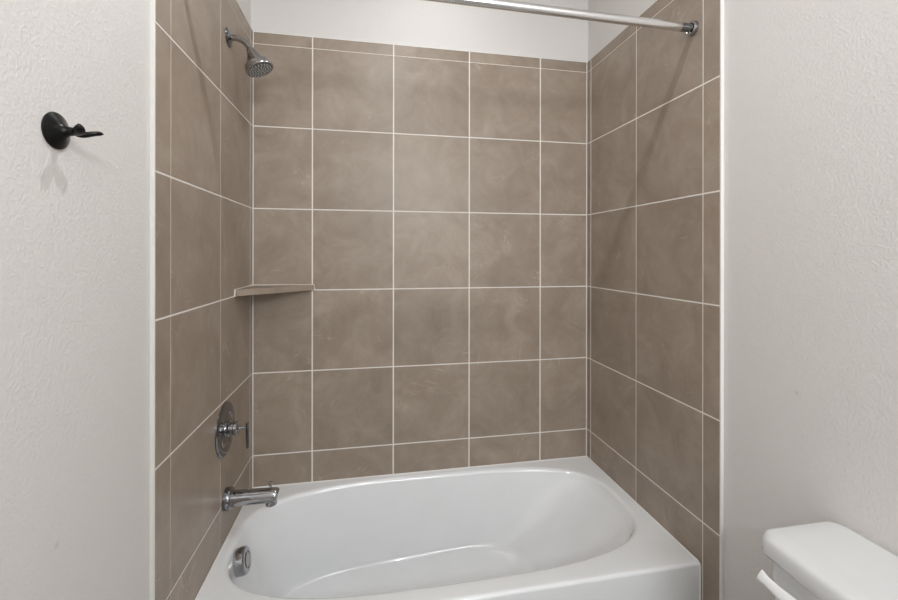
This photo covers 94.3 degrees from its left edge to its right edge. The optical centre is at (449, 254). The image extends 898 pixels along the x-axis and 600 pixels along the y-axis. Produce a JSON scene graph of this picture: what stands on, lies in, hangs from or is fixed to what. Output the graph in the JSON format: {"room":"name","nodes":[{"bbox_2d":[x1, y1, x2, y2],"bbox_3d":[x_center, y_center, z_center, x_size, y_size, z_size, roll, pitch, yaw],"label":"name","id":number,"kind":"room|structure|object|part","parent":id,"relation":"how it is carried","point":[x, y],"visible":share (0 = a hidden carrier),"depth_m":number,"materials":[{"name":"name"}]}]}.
{"room":"bathroom","nodes":[
{"label":"bathroom","id":0,"kind":"room"},
{"bbox_2d":[0,0,251,599],"bbox_3d":[-0.605,0.063,0.210,0.130,2.743,3.110,0,0,-11],"label":"wall","id":1,"kind":"structure","parent":0,"point":[75,219],"depth_m":0.83,"materials":[{"name":"paint"}]},
{"bbox_2d":[41,112,103,149],"bbox_3d":[-0.608,-0.199,0.675,0.053,0.059,0.061,0,0,-11],"label":"robe hook","id":2,"kind":"object","parent":1,"relation":"attached to","point":[56,131],"visible":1,"depth_m":0.66,"materials":[{"name":"black metal"}]},
{"bbox_3d":[-0.616,-0.199,0.673,0.036,0.059,0.059,0,0,-11],"label":"wall plate","id":3,"kind":"part","parent":2,"relation":"part of","materials":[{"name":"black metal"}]},
{"bbox_2d":[149,0,252,599],"bbox_3d":[-0.755,0.250,1.353,0.011,2.369,0.808,0,0,-11],"label":"trim","id":4,"kind":"structure","parent":1,"relation":"attached to","point":[152,2],"depth_m":0.95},
{"bbox_2d":[215,401,248,458],"bbox_3d":[-0.724,0.593,1.422,0.079,0.180,0.180,0,0,-11],"label":"shower valve","id":5,"kind":"object","parent":1,"relation":"attached to","point":[227,427],"visible":1,"depth_m":1.40,"materials":[{"name":"silver metal"}]},
{"bbox_3d":[-0.691,0.621,1.428,0.012,0.088,0.012,0,0,-11],"label":"lever handle","id":6,"kind":"part","parent":5,"relation":"part of","materials":[{"name":"silver metal"}]},
{"bbox_2d":[225,27,272,76],"bbox_3d":[-0.694,-0.707,1.458,0.147,0.157,0.096,0,0,-11],"label":"shower","id":7,"kind":"object","parent":1,"relation":"attached to","point":[257,65],"visible":1,"depth_m":1.44,"materials":[{"name":"silver metal"}]},
{"bbox_3d":[-0.725,-0.735,1.454,0.080,0.056,0.020,0,0,-11],"label":"arm","id":8,"kind":"part","parent":7,"relation":"part of","materials":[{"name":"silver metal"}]},
{"bbox_3d":[-0.664,-0.649,1.463,0.077,0.038,0.084,0,0,-11],"label":"spray plate","id":9,"kind":"part","parent":7,"relation":"part of","materials":[{"name":"silver metal"}]},
{"bbox_2d":[221,481,279,510],"bbox_3d":[-0.679,0.830,1.437,0.175,0.082,0.073,0,0,-11],"label":"tub spout","id":10,"kind":"object","parent":1,"relation":"attached to","point":[232,497],"visible":1,"depth_m":1.42,"materials":[{"name":"silver metal"}]},
{"bbox_3d":[-0.673,0.835,1.439,0.162,0.054,0.053,0,0,-11],"label":"spout","id":11,"kind":"part","parent":10,"relation":"part of","materials":[{"name":"silver metal"}]},
{"bbox_2d":[266,500,276,506],"bbox_3d":[-0.619,0.858,1.449,0.038,0.025,0.038,0,0,-11],"label":"outlet","id":12,"kind":"object","parent":10,"relation":"attached to","point":[269,503],"depth_m":1.43,"materials":[{"name":"silver metal"}]},
{"bbox_2d":[425,0,698,35],"bbox_3d":[0.047,-0.740,1.213,1.515,0.060,0.046,0,0,-11],"label":"shower curtain rod","id":13,"kind":"object","parent":1,"relation":"attached to","point":[691,28],"visible":1,"depth_m":1.27,"materials":[{"name":"metal"}]},
{"bbox_2d":[251,0,587,486],"bbox_3d":[-0.089,0.064,1.943,1.776,2.743,0.130,0,0,-11],"label":"wall","id":14,"kind":"structure","parent":0,"point":[432,202],"depth_m":1.87,"materials":[{"name":"tile"}]},
{"bbox_2d":[234,284,314,296],"bbox_3d":[-0.678,0.140,1.649,0.254,0.027,0.237,0,0,-11],"label":"corner shelf","id":15,"kind":"object","parent":14,"relation":"attached to","point":[268,288],"visible":1,"depth_m":1.65,"materials":[{"name":"ceramic"}]},
{"bbox_2d":[253,31,586,62],"bbox_3d":[-0.077,-0.931,1.884,1.514,0.002,0.010,0,0,-11],"label":"trim","id":16,"kind":"structure","parent":14,"relation":"attached to","point":[253,31],"depth_m":1.86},
{"bbox_2d":[587,0,897,599],"bbox_3d":[1.014,0.065,0.510,0.130,2.743,3.110,0,0,-11],"label":"wall","id":17,"kind":"structure","parent":0,"point":[811,86],"depth_m":1.17,"materials":[{"name":"paint"}]},
{"bbox_2d":[587,0,723,599],"bbox_3d":[0.743,0.252,1.636,0.011,2.368,0.798,0,0,-11],"label":"trim","id":18,"kind":"structure","parent":17,"relation":"attached to","point":[721,1],"depth_m":1.24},
{"bbox_2d":[686,20,698,35],"bbox_3d":[0.786,-0.733,1.350,0.013,0.046,0.046,0,0,-11],"label":"rod flange","id":19,"kind":"object","parent":17,"relation":"attached to","point":[693,26],"depth_m":1.34,"materials":[{"name":"silver metal"}]},
{"bbox_3d":[0.204,1.485,0.355,1.756,0.100,3.340,0,0,-11],"label":"floor","id":20,"kind":"structure","parent":0,"visible":0},
{"bbox_2d":[195,456,700,599],"bbox_3d":[-0.013,1.204,1.528,1.516,0.463,0.714,0,0,-11],"label":"bathtub","id":21,"kind":"object","parent":20,"relation":"on","point":[558,528],"visible":0.98,"depth_m":1.71,"materials":[{"name":"white ceramic"}]},
{"bbox_2d":[756,521,897,599],"bbox_3d":[0.567,1.018,0.655,0.714,0.836,0.477,0,0,-11],"label":"toilet","id":22,"kind":"object","parent":20,"relation":"on","point":[822,560],"visible":1,"depth_m":0.83,"materials":[{"name":"white ceramic"}]},
{"bbox_3d":[0.679,0.686,0.838,0.029,0.036,0.103,0,0,-20],"label":"flush lever","id":23,"kind":"part","parent":22,"relation":"part of","materials":[{"name":"white plastic"}]},
{"bbox_3d":[0.814,0.861,0.701,0.200,0.430,0.449,0,0,-11],"label":"tank","id":24,"kind":"part","parent":22,"relation":"part of","materials":[{"name":"white ceramic"}]}
]}

